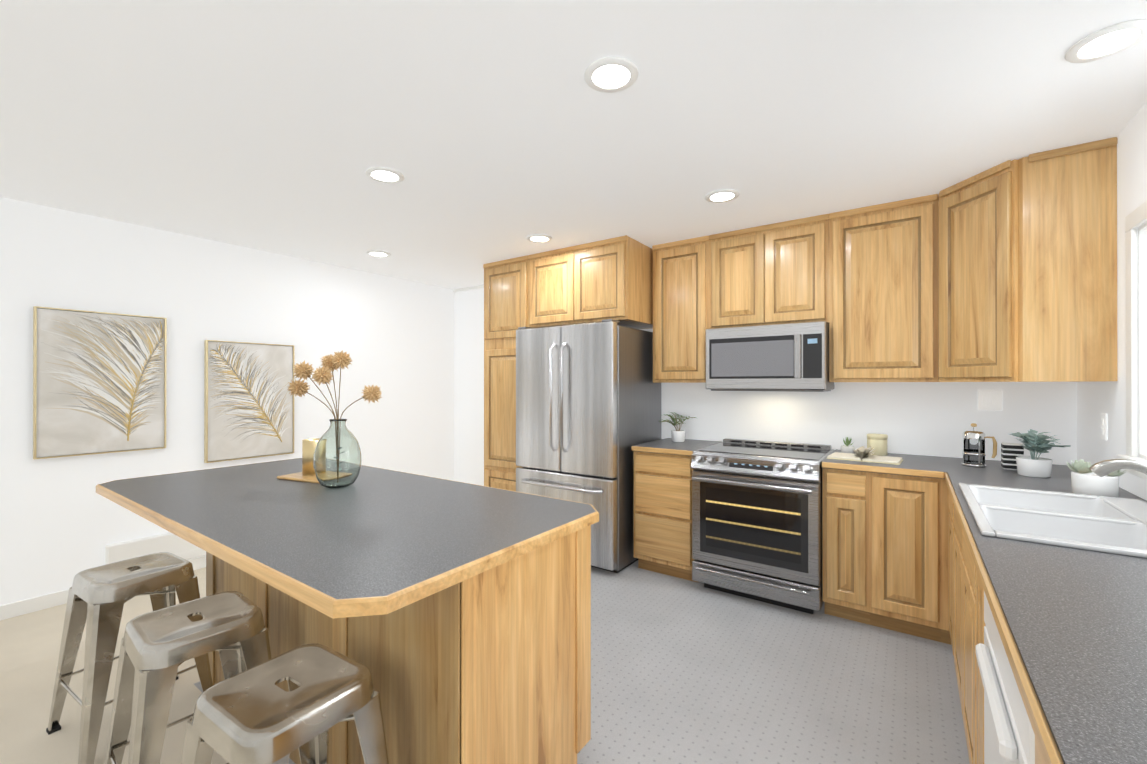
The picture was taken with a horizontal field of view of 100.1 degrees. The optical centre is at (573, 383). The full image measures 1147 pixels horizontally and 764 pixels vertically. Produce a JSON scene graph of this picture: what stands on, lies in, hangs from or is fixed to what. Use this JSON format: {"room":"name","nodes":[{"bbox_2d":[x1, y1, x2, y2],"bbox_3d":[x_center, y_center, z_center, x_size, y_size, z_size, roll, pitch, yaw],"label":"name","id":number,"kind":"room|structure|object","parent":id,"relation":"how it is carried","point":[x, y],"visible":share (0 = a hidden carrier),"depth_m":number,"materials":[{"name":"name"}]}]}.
{"room":"kitchen","nodes":[
{"label":"kitchen","id":0,"kind":"room"},
{"bbox_2d":[0,197,453,605],"bbox_3d":[-3.433,0.145,2.688,0.120,2.440,7.000,0,0,35],"label":"wall","id":1,"kind":"structure","parent":0,"point":[63,523],"depth_m":3.46,"materials":[{"name":"white paint"}]},
{"bbox_2d":[33,306,166,459],"bbox_3d":[-3.035,-0.002,3.111,0.040,0.910,0.618,0,0,35],"label":"painting","id":2,"kind":"object","parent":1,"relation":"attached to","point":[99,382],"visible":1,"depth_m":3.07,"materials":[{"name":"fabric"}]},
{"bbox_2d":[0,556,205,620],"bbox_3d":[-3.378,1.323,2.647,0.015,0.085,7.000,0,0,35],"label":"baseboard","id":3,"kind":"structure","parent":1,"relation":"attached to","point":[26,606],"depth_m":2.88,"materials":[{"name":"white"}]},
{"bbox_2d":[105,532,205,570],"bbox_3d":[-2.718,1.160,3.546,0.057,0.215,1.070,0,0,35],"label":"baseboard heater","id":4,"kind":"object","parent":1,"relation":"attached to","point":[172,543],"visible":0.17,"depth_m":3.28,"materials":[{"name":"white metal"}]},
{"bbox_2d":[204,340,293,462],"bbox_3d":[-2.546,0.136,3.805,0.040,0.910,0.618,0,0,35],"label":"painting","id":5,"kind":"object","parent":1,"relation":"attached to","point":[248,406],"visible":1,"depth_m":3.77,"materials":[{"name":"fabric"}]},
{"bbox_2d":[0,560,969,763],"bbox_3d":[-1.328,1.387,1.202,5.030,0.050,7.000,0,0,35],"label":"floor","id":6,"kind":"structure","parent":0,"point":[684,671],"depth_m":2.16,"materials":[{"name":"grey tile"}]},
{"bbox_2d":[46,552,212,763],"bbox_3d":[-1.780,1.056,1.950,0.412,0.615,0.412,0,0,31],"label":"stool","id":7,"kind":"object","parent":6,"relation":"on","point":[160,579],"visible":0.77,"depth_m":1.86,"materials":[{"name":"metal"}]},
{"bbox_2d":[105,591,271,763],"bbox_3d":[-1.215,1.056,1.546,0.412,0.615,0.412,0,0,39],"label":"stool","id":8,"kind":"object","parent":6,"relation":"on","point":[161,645],"visible":0.79,"depth_m":1.48,"materials":[{"name":"metal"}]},
{"bbox_2d":[181,643,388,763],"bbox_3d":[-0.713,1.055,1.198,0.433,0.615,0.433,0,0,35],"label":"stool","id":9,"kind":"object","parent":6,"relation":"on","point":[255,715],"visible":1,"depth_m":1.16,"materials":[{"name":"metal"}]},
{"bbox_2d":[200,473,595,763],"bbox_3d":[-0.811,0.926,1.951,1.711,0.876,0.603,0,0,35],"label":"kitchen island","id":10,"kind":"object","parent":6,"relation":"on","point":[454,617],"depth_m":1.46,"materials":[{"name":"brown wood"}]},
{"bbox_2d":[96,462,598,625],"bbox_3d":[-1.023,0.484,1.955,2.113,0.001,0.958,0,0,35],"label":"island countertop","id":11,"kind":"structure","parent":10,"relation":"on","point":[355,583],"depth_m":1.32,"materials":[{"name":"grey laminate"}]},
{"bbox_2d":[277,472,319,483],"bbox_3d":[-1.224,0.444,2.281,0.300,0.012,0.180,0,0,23],"label":"wood tray","id":12,"kind":"object","parent":11,"relation":"on","point":[298,476],"visible":0.29,"depth_m":2.23,"materials":[{"name":"brown wood"}]},
{"bbox_2d":[302,438,319,474],"bbox_3d":[-1.256,0.355,2.322,0.096,0.165,0.096,0,0,35],"label":"cup","id":13,"kind":"object","parent":12,"relation":"on","point":[308,447],"visible":0.69,"depth_m":2.28,"materials":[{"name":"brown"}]},
{"bbox_2d":[313,419,361,488],"bbox_3d":[-1.026,0.303,2.093,0.190,0.292,0.190,0,0,35],"label":"vase","id":14,"kind":"object","parent":11,"relation":"on","point":[337,458],"visible":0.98,"depth_m":2.03,"materials":[{"name":"clear glass"}]},
{"bbox_2d":[287,350,381,419],"bbox_3d":[-1.043,0.146,2.098,0.358,0.582,0.274,0,0,35],"label":"dried flowers","id":15,"kind":"object","parent":14,"relation":"in","point":[330,363],"visible":0.88,"depth_m":2.08,"materials":[{"name":"brown plant"}]},
{"bbox_2d":[483,255,528,490],"bbox_3d":[-0.409,0.150,4.428,0.530,2.438,0.668,0,0,35],"label":"pantry cabinet","id":16,"kind":"object","parent":6,"relation":"on","point":[506,299],"visible":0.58,"depth_m":4.17,"materials":[{"name":"brown wood"}]},
{"bbox_2d":[516,319,660,572],"bbox_3d":[0.114,0.459,3.909,0.907,1.818,0.876,0,0,35],"label":"fridge","id":17,"kind":"object","parent":6,"relation":"on","point":[588,405],"visible":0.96,"depth_m":3.54,"materials":[{"name":"metal"}]},
{"bbox_2d":[634,451,698,582],"bbox_3d":[0.796,0.929,3.603,0.462,0.876,0.628,0,0,35],"label":"base cabinet","id":18,"kind":"object","parent":6,"relation":"on","point":[662,482],"depth_m":3.35,"materials":[{"name":"brown wood"}]},
{"bbox_2d":[631,438,721,455],"bbox_3d":[0.791,0.472,3.596,0.462,0.037,0.647,0,0,35],"label":"countertop","id":19,"kind":"structure","parent":18,"relation":"on","point":[663,446],"depth_m":3.43,"materials":[{"name":"grey laminate"}]},
{"bbox_2d":[659,412,695,441],"bbox_3d":[0.818,0.337,3.749,0.287,0.233,0.332,0,0,35],"label":"plant","id":20,"kind":"object","parent":19,"relation":"on","point":[677,434],"visible":1,"depth_m":3.71,"materials":[{"name":"green plant"}]},
{"bbox_2d":[690,438,834,613],"bbox_3d":[1.259,0.894,3.191,0.761,0.945,0.727,0,0,35],"label":"range","id":21,"kind":"object","parent":6,"relation":"on","point":[757,520],"visible":1,"depth_m":2.94,"materials":[{"name":"metal"}]},
{"bbox_2d":[822,468,951,644],"bbox_3d":[1.857,0.928,2.855,0.594,0.876,0.628,0,0,35],"label":"base cabinet","id":22,"kind":"object","parent":6,"relation":"on","point":[885,548],"depth_m":2.60,"materials":[{"name":"brown wood"}]},
{"bbox_2d":[822,449,934,477],"bbox_3d":[1.829,0.470,2.865,0.538,0.037,0.647,0,0,35],"label":"countertop","id":23,"kind":"structure","parent":22,"relation":"on","point":[911,465],"depth_m":2.67,"materials":[{"name":"grey laminate"}]},
{"bbox_2d":[841,437,854,453],"bbox_3d":[1.776,0.397,3.104,0.088,0.110,0.080,0,0,35],"label":"aloe plant","id":24,"kind":"object","parent":23,"relation":"on","point":[846,448],"visible":0.94,"depth_m":3.09,"materials":[{"name":"green plant"}]},
{"bbox_2d":[827,446,902,464],"bbox_3d":[1.724,0.416,2.846,0.364,0.070,0.216,0,0,39],"label":"open book","id":25,"kind":"object","parent":23,"relation":"on","point":[861,454],"visible":1,"depth_m":2.80,"materials":[{"name":"beige paper"}]},
{"bbox_2d":[867,433,887,455],"bbox_3d":[1.918,0.386,3.034,0.114,0.131,0.114,0,0,35],"label":"canister","id":26,"kind":"object","parent":23,"relation":"on","point":[877,442],"visible":0.94,"depth_m":2.99,"materials":[{"name":"beige ceramic"}]},
{"bbox_2d":[948,489,963,532],"bbox_3d":[2.043,0.926,2.131,0.582,0.876,0.378,0,0,35],"label":"base cabinet","id":27,"kind":"object","parent":6,"relation":"on","point":[955,526],"depth_m":2.19,"materials":[{"name":"brown wood"}]},
{"bbox_2d":[949,533,967,748],"bbox_3d":[1.671,1.018,1.602,0.582,0.690,0.915,0,0,35],"label":"base cabinet","id":28,"kind":"object","parent":6,"relation":"on","point":[966,611],"depth_m":1.85,"materials":[{"name":"brown wood"}]},
{"bbox_2d":[968,546,985,763],"bbox_3d":[1.352,0.924,1.149,0.582,0.876,0.193,0,0,35],"label":"base cabinet","id":29,"kind":"object","parent":6,"relation":"on","point":[976,623],"depth_m":1.42,"materials":[{"name":"brown wood"}]},
{"bbox_2d":[976,592,1034,763],"bbox_3d":[1.108,0.925,0.833,0.600,0.872,0.600,0,0,35],"label":"dishwasher","id":30,"kind":"object","parent":6,"relation":"on","point":[1009,736],"visible":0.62,"depth_m":0.95,"materials":[{"name":"white"}]},
{"bbox_2d":[1035,737,1044,763],"bbox_3d":[0.776,0.922,0.332,0.582,0.876,0.598,0,0,35],"label":"base cabinet","id":31,"kind":"object","parent":6,"relation":"on","point":[1038,756],"depth_m":0.71,"materials":[{"name":"brown wood"}]},
{"bbox_2d":[931,456,1146,763],"bbox_3d":[1.539,0.467,1.448,0.621,0.037,3.299,0,0,35],"label":"countertop","id":32,"kind":"structure","parent":31,"relation":"on","point":[1071,624],"depth_m":0.87,"materials":[{"name":"grey laminate"}]},
{"bbox_2d":[962,423,996,467],"bbox_3d":[2.196,0.334,2.600,0.148,0.233,0.104,0,0,35],"label":"press","id":33,"kind":"object","parent":32,"relation":"on","point":[973,453],"visible":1,"depth_m":2.58,"materials":[{"name":"silver metal"}]},
{"bbox_2d":[1001,442,1023,469],"bbox_3d":[2.301,0.383,2.519,0.080,0.134,0.080,0,0,35],"label":"striped box","id":34,"kind":"object","parent":32,"relation":"on","point":[1010,452],"visible":0.77,"depth_m":2.49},
{"bbox_2d":[1009,429,1070,477],"bbox_3d":[2.265,0.339,2.341,0.213,0.223,0.293,0,0,35],"label":"eucalyptus plant","id":35,"kind":"object","parent":32,"relation":"on","point":[1034,466],"visible":1,"depth_m":2.31,"materials":[{"name":"grey plant"}]},
{"bbox_2d":[959,483,1146,557],"bbox_3d":[1.663,0.535,1.605,0.534,0.198,0.852,0,0,35],"label":"sink","id":36,"kind":"object","parent":32,"relation":"in","point":[1114,525],"visible":0.56,"depth_m":1.64,"materials":[{"name":"white ceramic"}]},
{"bbox_2d":[1066,459,1125,497],"bbox_3d":[2.099,0.379,1.929,0.168,0.140,0.132,0,0,35],"label":"plant","id":37,"kind":"object","parent":32,"relation":"on","point":[1085,480],"visible":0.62,"depth_m":1.90,"materials":[{"name":"white plant"}]},
{"bbox_2d":[1089,459,1146,476],"bbox_3d":[1.766,0.340,1.494,0.199,0.191,0.162,0,0,35],"label":"faucet","id":38,"kind":"object","parent":32,"relation":"on","point":[1103,468],"visible":1,"depth_m":1.55,"materials":[{"name":"silver metal"}]},
{"bbox_2d":[0,0,1146,289],"bbox_3d":[-1.328,-1.108,1.208,5.270,0.060,7.240,0,0,35],"label":"ceiling","id":39,"kind":"structure","parent":0,"point":[494,130],"depth_m":1.91,"materials":[{"name":"white paint"}]},
{"bbox_2d":[366,250,390,256],"bbox_3d":[-1.608,-1.065,3.961,0.190,0.010,0.190,0,0,35],"label":"recessed light","id":40,"kind":"object","parent":39,"relation":"in","point":[375,253],"visible":1,"depth_m":3.94,"materials":[{"name":"white plastic"}]},
{"bbox_2d":[365,167,404,183],"bbox_3d":[-0.969,-1.068,2.472,0.190,0.010,0.190,0,0,35],"label":"recessed light","id":41,"kind":"object","parent":39,"relation":"in","point":[386,175],"visible":1,"depth_m":2.46,"materials":[{"name":"white"}]},
{"bbox_2d":[527,234,551,242],"bbox_3d":[-0.251,-1.066,3.544,0.190,0.010,0.190,0,0,35],"label":"recessed light","id":42,"kind":"object","parent":39,"relation":"in","point":[539,238],"visible":0.96,"depth_m":3.54,"materials":[{"name":"white"}]},
{"bbox_2d":[584,57,638,92],"bbox_3d":[0.131,-1.070,1.672,0.190,0.010,0.190,0,0,35],"label":"recessed light","id":43,"kind":"object","parent":39,"relation":"in","point":[611,74],"visible":1,"depth_m":1.67,"materials":[{"name":"white"}]},
{"bbox_2d":[705,189,739,202],"bbox_3d":[0.849,-1.067,2.744,0.190,0.010,0.190,0,0,35],"label":"recessed light","id":44,"kind":"object","parent":39,"relation":"in","point":[721,195],"visible":0.98,"depth_m":2.73,"materials":[{"name":"white plastic"}]},
{"bbox_2d":[1065,19,1146,62],"bbox_3d":[1.681,-1.070,1.511,0.190,0.010,0.190,0,0,35],"label":"recessed light","id":45,"kind":"object","parent":39,"relation":"in","point":[1109,41],"visible":1,"depth_m":1.50,"materials":[{"name":"white plastic"}]},
{"bbox_2d":[454,288,1076,485],"bbox_3d":[0.722,0.148,4.115,5.270,2.440,0.120,0,0,35],"label":"wall","id":46,"kind":"structure","parent":0,"point":[927,418],"depth_m":3.27,"materials":[{"name":"white paint"}]},
{"bbox_2d":[453,285,483,292],"bbox_3d":[-0.911,-1.054,5.176,1.139,0.029,0.029,0,0,35],"label":"trim","id":47,"kind":"structure","parent":46,"relation":"attached to","point":[469,288],"depth_m":5.33,"materials":[{"name":"white"}]},
{"bbox_2d":[528,235,652,328],"bbox_3d":[0.193,-0.767,4.006,0.938,0.606,0.668,0,0,35],"label":"upper cabinet","id":48,"kind":"object","parent":46,"relation":"attached to","point":[597,281],"visible":0.98,"depth_m":3.69,"materials":[{"name":"brown wood"}]},
{"bbox_2d":[652,236,707,382],"bbox_3d":[0.883,-0.534,3.731,0.446,1.060,0.322,0,0,35],"label":"upper cabinet","id":49,"kind":"object","parent":46,"relation":"attached to","point":[680,268],"depth_m":3.59,"materials":[{"name":"brown wood"}]},
{"bbox_2d":[708,213,831,328],"bbox_3d":[1.382,-0.725,3.379,0.775,0.680,0.322,0,0,35],"label":"upper cabinet","id":50,"kind":"object","parent":46,"relation":"attached to","point":[781,272],"depth_m":3.22,"materials":[{"name":"brown wood"}]},
{"bbox_2d":[706,321,834,391],"bbox_3d":[1.354,-0.163,3.332,0.757,0.436,0.429,0,0,35],"label":"over-the-range microwave","id":51,"kind":"object","parent":50,"relation":"attached to","point":[791,357],"visible":1,"depth_m":3.14,"materials":[{"name":"metal"}]},
{"bbox_2d":[828,194,937,381],"bbox_3d":[1.924,-0.536,2.997,0.550,1.060,0.322,0,0,35],"label":"upper cabinet","id":52,"kind":"object","parent":46,"relation":"attached to","point":[863,282],"depth_m":2.85,"materials":[{"name":"brown wood"}]},
{"bbox_2d":[978,390,1001,410],"bbox_3d":[2.446,0.101,2.821,0.110,0.120,0.010,0,0,35],"label":"outlet","id":53,"kind":"object","parent":46,"relation":"attached to","point":[990,400],"visible":1,"depth_m":2.82,"materials":[{"name":"white plastic"}]},
{"bbox_2d":[1077,102,1146,500],"bbox_3d":[0.777,0.139,-0.278,0.120,2.440,7.000,0,0,35],"label":"wall","id":54,"kind":"structure","parent":0,"point":[1095,400],"depth_m":2.07,"materials":[{"name":"white paint"}]},
{"bbox_2d":[938,137,1117,381],"bbox_3d":[2.304,-0.540,2.530,0.611,1.066,0.650,0,0,35],"label":"upper cabinet","id":55,"kind":"object","parent":54,"relation":"attached to","point":[1027,269],"visible":0.98,"depth_m":2.25,"materials":[{"name":"brown wood"}]},
{"bbox_2d":[1101,413,1106,440],"bbox_3d":[2.468,0.202,2.237,0.010,0.125,0.070,0,0,35],"label":"electrical outlet plate","id":56,"kind":"object","parent":54,"relation":"attached to","point":[1103,426],"visible":1,"depth_m":2.22,"materials":[{"name":"white plastic"}]},
{"bbox_2d":[1116,200,1146,479],"bbox_3d":[1.936,-0.162,1.402,0.160,1.050,1.360,0,0,35],"label":"window","id":57,"kind":"structure","parent":54,"relation":"in","point":[1136,387],"depth_m":1.91,"materials":[{"name":"white"}]}
]}

